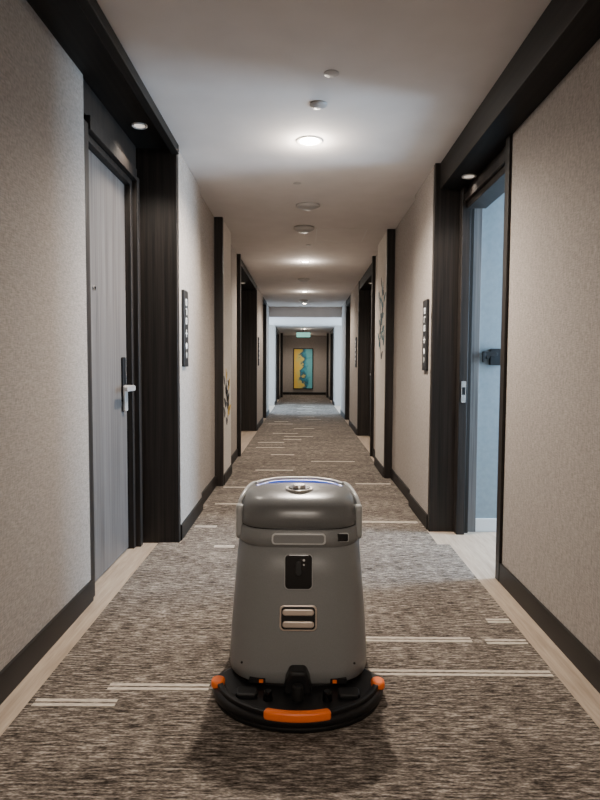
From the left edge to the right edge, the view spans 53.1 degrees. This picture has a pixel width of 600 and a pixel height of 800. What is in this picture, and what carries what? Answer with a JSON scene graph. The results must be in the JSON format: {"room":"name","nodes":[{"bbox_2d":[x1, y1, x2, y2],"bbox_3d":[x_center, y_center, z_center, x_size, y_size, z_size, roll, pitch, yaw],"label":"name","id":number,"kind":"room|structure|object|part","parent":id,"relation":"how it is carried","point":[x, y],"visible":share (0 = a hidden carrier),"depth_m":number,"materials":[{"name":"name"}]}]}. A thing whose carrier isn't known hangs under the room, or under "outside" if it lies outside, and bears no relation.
{"room":"hotel corridor","nodes":[
{"label":"hotel corridor","id":0,"kind":"room"},
{"bbox_2d":[0,0,279,670],"bbox_3d":[-0.990,-0.683,9.732,0.615,2.460,25.500,0,3,0],"label":"wall","id":1,"kind":"structure","parent":0,"point":[45,501],"depth_m":2.38,"materials":[{"name":"paint"}]},
{"bbox_2d":[26,0,178,153],"bbox_3d":[-1.045,-1.334,0.278,0.592,0.020,6.700,0,3,0],"label":"trim","id":2,"kind":"structure","parent":1,"relation":"attached to","point":[66,21],"depth_m":2.61,"materials":[{"name":"brown wood"}]},
{"bbox_2d":[89,150,127,581],"bbox_3d":[-1.060,-0.162,3.212,0.045,2.162,0.740,0,3,0],"label":"leaf","id":3,"kind":"object","parent":1,"relation":"attached to","point":[106,191],"visible":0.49,"depth_m":3.24,"materials":[{"name":"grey wood"}]},
{"bbox_2d":[121,357,125,401],"bbox_3d":[-1.031,-0.120,3.505,0.014,0.260,0.055,0,3,0],"label":"lock plate","id":4,"kind":"object","parent":3,"relation":"attached to","point":[123,359],"visible":0.8,"depth_m":3.48,"materials":[{"name":"black plastic"}]},
{"bbox_2d":[123,385,135,410],"bbox_3d":[-0.997,-0.008,3.454,0.060,0.153,0.168,0,3,0],"label":"door handle","id":5,"kind":"object","parent":4,"relation":"attached to","point":[126,388],"depth_m":3.49,"materials":[{"name":"grey metal"}]},
{"bbox_2d":[83,79,142,595],"bbox_3d":[-1.037,-0.284,3.235,0.130,2.420,0.920,0,3,0],"label":"frame","id":6,"kind":"object","parent":1,"relation":"attached to","point":[103,136],"visible":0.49,"depth_m":3.54,"materials":[{"name":"brown wood"}]},
{"bbox_2d":[131,122,147,129],"bbox_3d":[-0.875,-1.495,3.273,0.088,0.006,0.088,0,3,0],"label":"recessed light","id":7,"kind":"object","parent":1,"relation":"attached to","point":[137,125],"visible":1,"depth_m":3.27,"materials":[{"name":"grey plastic"}]},
{"bbox_2d":[0,395,280,704],"bbox_3d":[-0.845,0.495,9.800,0.337,0.100,25.500,0,3,0],"label":"baseboard","id":8,"kind":"structure","parent":1,"relation":"attached to","point":[19,667],"depth_m":2.42,"materials":[{"name":"black wood"}]},
{"bbox_2d":[136,148,180,542],"bbox_3d":[-1.040,-0.323,3.721,0.578,2.440,0.055,0,3,0],"label":"trim","id":9,"kind":"structure","parent":1,"relation":"attached to","point":[157,168],"depth_m":3.69,"materials":[{"name":"brown wood"}]},
{"bbox_2d":[181,289,188,366],"bbox_3d":[-0.743,-0.461,3.884,0.020,0.490,0.140,0,3,0],"label":"number sign","id":10,"kind":"object","parent":1,"relation":"attached to","point":[184,294],"visible":1,"depth_m":3.85,"materials":[{"name":"black plastic"}]},
{"bbox_2d":[214,217,223,485],"bbox_3d":[-0.784,-0.423,5.464,0.172,2.440,0.050,0,3,0],"label":"trim","id":11,"kind":"structure","parent":1,"relation":"attached to","point":[218,221],"depth_m":5.44,"materials":[{"name":"brown wood"}]},
{"bbox_2d":[224,371,230,423],"bbox_3d":[-0.705,-0.036,5.832,0.002,0.548,0.538,0,3,0],"label":"wall decal","id":12,"kind":"object","parent":1,"relation":"attached to","point":[226,401],"visible":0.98,"depth_m":5.76,"materials":[{"name":"grey"}]},
{"bbox_2d":[237,254,240,456],"bbox_3d":[-0.738,-0.527,7.256,0.045,2.440,0.060,0,3,0],"label":"trim","id":13,"kind":"structure","parent":1,"relation":"attached to","point":[238,255],"depth_m":7.22,"materials":[{"name":"brown wood"}]},
{"bbox_2d":[241,290,256,430],"bbox_3d":[-1.010,-0.696,10.112,0.570,2.440,0.060,0,3,0],"label":"trim","id":14,"kind":"structure","parent":1,"relation":"attached to","point":[248,297],"depth_m":10.08,"materials":[{"name":"brown wood"}]},
{"bbox_2d":[241,259,256,289],"bbox_3d":[-1.012,-1.790,8.616,0.570,0.080,2.800,0,3,0],"label":"trim","id":15,"kind":"structure","parent":1,"relation":"attached to","point":[246,278],"depth_m":8.96,"materials":[{"name":"brown wood"}]},
{"bbox_2d":[263,302,266,417],"bbox_3d":[-0.994,-0.841,12.608,0.575,2.440,0.060,0,3,0],"label":"trim","id":16,"kind":"structure","parent":1,"relation":"attached to","point":[264,306],"depth_m":12.58,"materials":[{"name":"brown wood"}]},
{"bbox_2d":[276,327,276,402],"bbox_3d":[-0.687,-1.000,17.325,0.040,2.210,0.100,0,3,0],"label":"trim","id":17,"kind":"structure","parent":1,"relation":"attached to","point":[276,327],"depth_m":17.27,"materials":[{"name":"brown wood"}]},
{"bbox_2d":[277,334,278,399],"bbox_3d":[-0.958,-1.122,19.403,0.575,2.210,0.060,0,3,0],"label":"trim","id":18,"kind":"structure","parent":1,"relation":"attached to","point":[277,334],"depth_m":19.37,"materials":[{"name":"brown wood"}]},
{"bbox_2d":[280,333,282,396],"bbox_3d":[-0.914,-1.193,20.621,0.650,2.210,0.100,0,3,0],"label":"trim","id":19,"kind":"structure","parent":1,"relation":"attached to","point":[281,334],"depth_m":20.57,"materials":[{"name":"brown wood"}]},
{"bbox_2d":[0,399,599,735],"bbox_3d":[0.047,0.594,9.901,6.400,0.100,25.700,0,3,0],"label":"floor","id":20,"kind":"structure","parent":0,"point":[477,550],"depth_m":2.67,"materials":[{"name":"brown wood"}]},
{"bbox_2d":[0,542,599,799],"bbox_3d":[0.006,1.094,0.417,1.820,0.007,6.685,0,3,0],"label":"carpet","id":21,"kind":"object","parent":20,"relation":"on","point":[468,708],"visible":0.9,"depth_m":1.92,"materials":[{"name":"brown carpet"}]},
{"bbox_2d":[211,476,384,733],"bbox_3d":[-0.005,0.651,2.168,0.581,0.685,0.767,0,3,0],"label":"robot","id":22,"kind":"object","parent":21,"relation":"on","point":[298,648],"visible":1,"depth_m":2.02,"materials":[{"name":"grey plastic"}]},
{"bbox_3d":[-0.216,0.433,2.155,0.025,0.125,0.045,0,3,0],"label":"handle","id":23,"kind":"part","parent":22,"relation":"part of","materials":[{"name":"grey plastic"}]},
{"bbox_3d":[-0.191,0.358,2.295,0.026,0.072,0.316,1,3,13],"label":"handle rail","id":24,"kind":"part","parent":22,"relation":"part of","materials":[{"name":"grey plastic"}]},
{"bbox_3d":[-0.102,0.944,1.919,0.032,0.031,0.032,0,3,0],"label":"adjuster knob","id":25,"kind":"part","parent":22,"relation":"part of","materials":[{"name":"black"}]},
{"bbox_2d":[279,605,316,630],"bbox_3d":[-0.006,0.731,2.013,0.126,0.084,0.029,0,3,0],"label":"vent","id":26,"kind":"object","parent":22,"relation":"attached to","point":[291,617],"depth_m":2.00,"materials":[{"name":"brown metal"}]},
{"bbox_3d":[-0.005,0.582,2.035,0.091,0.112,0.040,0,3,0],"label":"sensor glass","id":27,"kind":"part","parent":22,"relation":"part of","materials":[{"name":"black glass"}]},
{"bbox_3d":[-0.003,0.379,2.259,0.430,0.119,0.414,0,3,0],"label":"lid","id":28,"kind":"part","parent":22,"relation":"part of","materials":[{"name":"grey plastic"}]},
{"bbox_3d":[-0.004,0.476,2.053,0.185,0.039,0.020,0,3,0],"label":"grip frame","id":29,"kind":"part","parent":22,"relation":"part of","materials":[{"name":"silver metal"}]},
{"bbox_3d":[-0.003,0.320,2.187,0.100,0.025,0.100,0,3,0],"label":"knob","id":30,"kind":"part","parent":22,"relation":"part of","materials":[{"name":"silver metal"}]},
{"bbox_3d":[0.087,0.945,1.918,0.032,0.031,0.032,0,3,0],"label":"adjuster knob","id":31,"kind":"part","parent":22,"relation":"part of","materials":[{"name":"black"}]},
{"bbox_3d":[0.187,0.360,2.293,0.026,0.072,0.316,0,3,-13],"label":"handle rail","id":32,"kind":"part","parent":22,"relation":"part of","materials":[{"name":"grey plastic"}]},
{"bbox_3d":[0.209,0.435,2.153,0.025,0.125,0.045,0,3,0],"label":"handle","id":33,"kind":"part","parent":22,"relation":"part of","materials":[{"name":"grey plastic"}]},
{"bbox_2d":[181,395,436,543],"bbox_3d":[0.104,0.352,13.132,1.660,0.007,18.789,0,3,0],"label":"carpet","id":34,"kind":"object","parent":20,"relation":"on","point":[302,435],"visible":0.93,"depth_m":6.40,"materials":[{"name":"brown carpet"}]},
{"bbox_2d":[283,336,326,391],"bbox_3d":[0.122,-1.494,22.526,2.700,2.600,0.150,0,3,0],"label":"wall","id":35,"kind":"structure","parent":0,"point":[318,343],"depth_m":22.45,"materials":[{"name":"paint"}]},
{"bbox_2d":[293,348,312,388],"bbox_3d":[0.120,-1.168,22.435,0.740,1.520,0.060,0,3,0],"label":"framed painting","id":36,"kind":"object","parent":35,"relation":"attached to","point":[302,357],"visible":1,"depth_m":22.42,"materials":[{"name":"multicoloured paint"}]},
{"bbox_2d":[283,392,325,394],"bbox_3d":[0.155,-0.244,22.516,1.640,0.094,0.014,0,3,0],"label":"baseboard","id":37,"kind":"structure","parent":35,"relation":"attached to","point":[284,393],"depth_m":22.51,"materials":[{"name":"black wood"}]},
{"bbox_2d":[269,307,341,335],"bbox_3d":[0.105,-2.341,18.144,6.400,0.380,8.900,0,3,0],"label":"ceiling","id":38,"kind":"structure","parent":0,"point":[319,321],"depth_m":14.39,"materials":[{"name":"paint"}]},
{"bbox_2d":[296,328,310,337],"bbox_3d":[0.099,-1.966,17.517,0.420,0.295,0.045,0,3,0],"label":"exit sign","id":39,"kind":"object","parent":38,"relation":"hanging from","point":[303,334],"visible":1,"depth_m":17.50,"materials":[{"name":"teal plastic"}]},
{"bbox_2d":[97,0,550,306],"bbox_3d":[0.036,-1.707,5.309,2.700,0.150,16.800,0,3,0],"label":"ceiling","id":40,"kind":"structure","parent":0,"point":[234,83],"depth_m":3.00,"materials":[{"name":"paint"}]},
{"bbox_2d":[294,225,313,232],"bbox_3d":[0.038,-1.635,5.764,0.200,0.047,0.200,0,3,0],"label":"smoke detector","id":41,"kind":"object","parent":40,"relation":"attached to","point":[299,228],"visible":1,"depth_m":5.70,"materials":[{"name":"grey plastic"}]},
{"bbox_2d":[298,278,309,281],"bbox_3d":[0.057,-1.838,9.208,0.180,0.042,0.180,0,3,0],"label":"smoke detector","id":42,"kind":"object","parent":40,"relation":"attached to","point":[299,279],"visible":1,"depth_m":9.15,"materials":[{"name":"grey plastic"}]},
{"bbox_2d":[296,202,319,210],"bbox_3d":[0.064,-1.596,4.965,0.200,0.032,0.200,0,3,0],"label":"smoke detector","id":43,"kind":"object","parent":40,"relation":"attached to","point":[307,206],"visible":1,"depth_m":4.91,"materials":[{"name":"grey plastic"}]},
{"bbox_2d":[296,135,322,146],"bbox_3d":[0.056,-1.525,3.537,0.162,0.006,0.162,0,3,0],"label":"recessed light","id":44,"kind":"object","parent":40,"relation":"in","point":[308,141],"visible":1,"depth_m":3.53,"materials":[{"name":"grey plastic"}]},
{"bbox_2d":[310,100,326,109],"bbox_3d":[0.094,-1.489,3.038,0.090,0.021,0.090,0,3,0],"label":"smoke detector","id":45,"kind":"object","parent":40,"relation":"attached to","point":[316,104],"visible":1,"depth_m":3.02,"materials":[{"name":"grey plastic"}]},
{"bbox_2d":[324,69,338,76],"bbox_3d":[0.142,-1.477,2.718,0.070,0.006,0.070,0,3,0],"label":"sprinkler cover","id":46,"kind":"object","parent":40,"relation":"attached to","point":[328,73],"visible":1,"depth_m":2.71,"materials":[{"name":"grey plastic"}]},
{"bbox_2d":[315,229,367,241],"bbox_3d":[0.410,-1.676,6.111,0.500,0.002,0.600,0,3,0],"label":"ceiling access panel","id":47,"kind":"object","parent":40,"relation":"in","point":[316,229],"depth_m":6.40,"materials":[{"name":"white paint"}]},
{"bbox_2d":[328,39,599,660],"bbox_3d":[1.135,-0.672,9.721,0.535,2.460,25.500,0,3,0],"label":"wall","id":48,"kind":"structure","parent":0,"point":[551,539],"depth_m":2.59,"materials":[{"name":"paint"}]},
{"bbox_2d":[326,333,328,397],"bbox_3d":[1.186,-1.182,20.610,0.550,2.210,0.100,0,3,0],"label":"trim","id":49,"kind":"structure","parent":48,"relation":"attached to","point":[327,360],"depth_m":20.57,"materials":[{"name":"brown wood"}]},
{"bbox_2d":[330,332,332,399],"bbox_3d":[1.211,-1.099,19.192,0.485,2.210,0.060,0,3,0],"label":"trim","id":50,"kind":"structure","parent":48,"relation":"attached to","point":[331,335],"depth_m":19.16,"materials":[{"name":"brown wood"}]},
{"bbox_2d":[332,327,333,403],"bbox_3d":[0.968,-0.991,17.317,0.050,2.210,0.100,0,3,0],"label":"trim","id":51,"kind":"structure","parent":48,"relation":"attached to","point":[333,327],"depth_m":17.25,"materials":[{"name":"brown wood"}]},
{"bbox_2d":[345,300,350,419],"bbox_3d":[1.174,-0.812,12.297,0.485,2.440,0.060,0,3,0],"label":"trim","id":52,"kind":"structure","parent":48,"relation":"attached to","point":[347,347],"depth_m":12.28,"materials":[{"name":"brown wood"}]},
{"bbox_2d":[347,295,350,306],"bbox_3d":[1.182,-1.926,11.651,0.475,0.140,1.100,0,3,0],"label":"trim","id":53,"kind":"structure","parent":48,"relation":"attached to","point":[349,297],"depth_m":11.68,"materials":[{"name":"brown wood"}]},
{"bbox_2d":[355,337,356,366],"bbox_3d":[0.914,-0.778,9.817,0.020,0.490,0.140,0,3,0],"label":"number sign","id":54,"kind":"object","parent":48,"relation":"attached to","point":[355,337],"visible":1,"depth_m":9.77,"materials":[{"name":"black plastic"}]},
{"bbox_2d":[357,281,370,435],"bbox_3d":[1.159,-0.649,9.502,0.485,2.440,0.060,0,3,0],"label":"trim","id":55,"kind":"structure","parent":48,"relation":"attached to","point":[363,295],"depth_m":9.48,"materials":[{"name":"brown wood"}]},
{"bbox_2d":[359,263,371,289],"bbox_3d":[1.164,-1.734,8.357,0.475,0.140,2.100,0,3,0],"label":"trim","id":56,"kind":"structure","parent":48,"relation":"attached to","point":[367,277],"depth_m":8.64,"materials":[{"name":"brown wood"}]},
{"bbox_2d":[368,290,371,435],"bbox_3d":[1.153,-0.545,8.927,0.130,2.300,1.100,0,3,0],"label":"frame","id":57,"kind":"object","parent":48,"relation":"attached to","point":[371,290],"visible":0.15,"depth_m":9.41,"materials":[{"name":"brown wood"}]},
{"bbox_2d":[370,256,375,455],"bbox_3d":[0.890,-0.524,7.347,0.040,2.440,0.060,0,3,0],"label":"trim","id":58,"kind":"structure","parent":48,"relation":"attached to","point":[373,257],"depth_m":7.32,"materials":[{"name":"brown wood"}]},
{"bbox_2d":[378,278,385,358],"bbox_3d":[0.851,-0.856,6.261,0.002,0.862,0.603,0,3,0],"label":"wall decal","id":59,"kind":"object","parent":48,"relation":"attached to","point":[380,334],"visible":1,"depth_m":6.25},
{"bbox_2d":[383,229,394,477],"bbox_3d":[0.911,-0.440,5.905,0.142,2.440,0.050,0,3,0],"label":"trim","id":60,"kind":"structure","parent":48,"relation":"attached to","point":[390,252],"depth_m":5.88,"materials":[{"name":"brown wood"}]},
{"bbox_2d":[422,299,429,370],"bbox_3d":[0.874,-0.450,4.176,0.020,0.490,0.140,0,3,0],"label":"number sign","id":61,"kind":"object","parent":48,"relation":"attached to","point":[425,335],"visible":1,"depth_m":4.13,"materials":[{"name":"black plastic"}]},
{"bbox_2d":[427,163,460,531],"bbox_3d":[0.995,-0.329,4.007,0.235,2.440,0.050,0,3,0],"label":"trim","id":62,"kind":"structure","parent":48,"relation":"attached to","point":[446,202],"depth_m":3.99,"materials":[{"name":"brown wood"}]},
{"bbox_2d":[328,395,599,692],"bbox_3d":[0.978,0.505,9.791,0.257,0.100,25.500,0,3,0],"label":"baseboard","id":63,"kind":"structure","parent":48,"relation":"attached to","point":[571,647],"depth_m":2.57,"materials":[{"name":"black wood"}]},
{"bbox_2d":[462,174,476,178],"bbox_3d":[1.026,-1.356,3.642,0.088,0.006,0.088,0,3,0],"label":"recessed light","id":64,"kind":"object","parent":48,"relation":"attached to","point":[466,176],"visible":1,"depth_m":3.64,"materials":[{"name":"grey plastic"}]},
{"bbox_2d":[453,135,512,581],"bbox_3d":[1.114,-0.215,3.527,0.150,2.270,0.960,0,3,0],"label":"door frame","id":65,"kind":"structure","parent":48,"relation":"in","point":[495,180],"depth_m":3.91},
{"bbox_2d":[461,381,465,402],"bbox_3d":[1.070,-0.053,3.925,0.030,0.140,0.006,0,3,0],"label":"strike plate","id":66,"kind":"object","parent":65,"relation":"attached to","point":[463,383],"visible":1,"depth_m":3.92,"materials":[{"name":"silver metal"}]},
{"bbox_2d":[440,0,599,188],"bbox_3d":[1.128,-1.256,0.421,0.462,0.170,7.000,0,3,0],"label":"trim","id":67,"kind":"structure","parent":48,"relation":"attached to","point":[566,30],"depth_m":2.51,"materials":[{"name":"brown wood"}]},
{"bbox_2d":[476,193,503,517],"bbox_3d":[2.198,-0.408,4.106,2.050,2.600,0.230,0,3,0],"label":"wall","id":68,"kind":"structure","parent":0,"point":[493,215],"depth_m":4.01,"materials":[{"name":"paint"}]},
{"bbox_2d":[475,518,495,531],"bbox_3d":[2.126,0.851,4.058,1.880,0.090,0.015,0,3,0],"label":"baseboard","id":69,"kind":"structure","parent":68,"relation":"attached to","point":[482,524],"depth_m":4.05,"materials":[{"name":"white plastic"}]},
{"bbox_2d":[482,349,500,364],"bbox_3d":[1.273,-0.285,3.976,0.143,0.110,0.055,0,3,0],"label":"guard","id":70,"kind":"object","parent":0,"point":[493,355],"depth_m":3.97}
]}

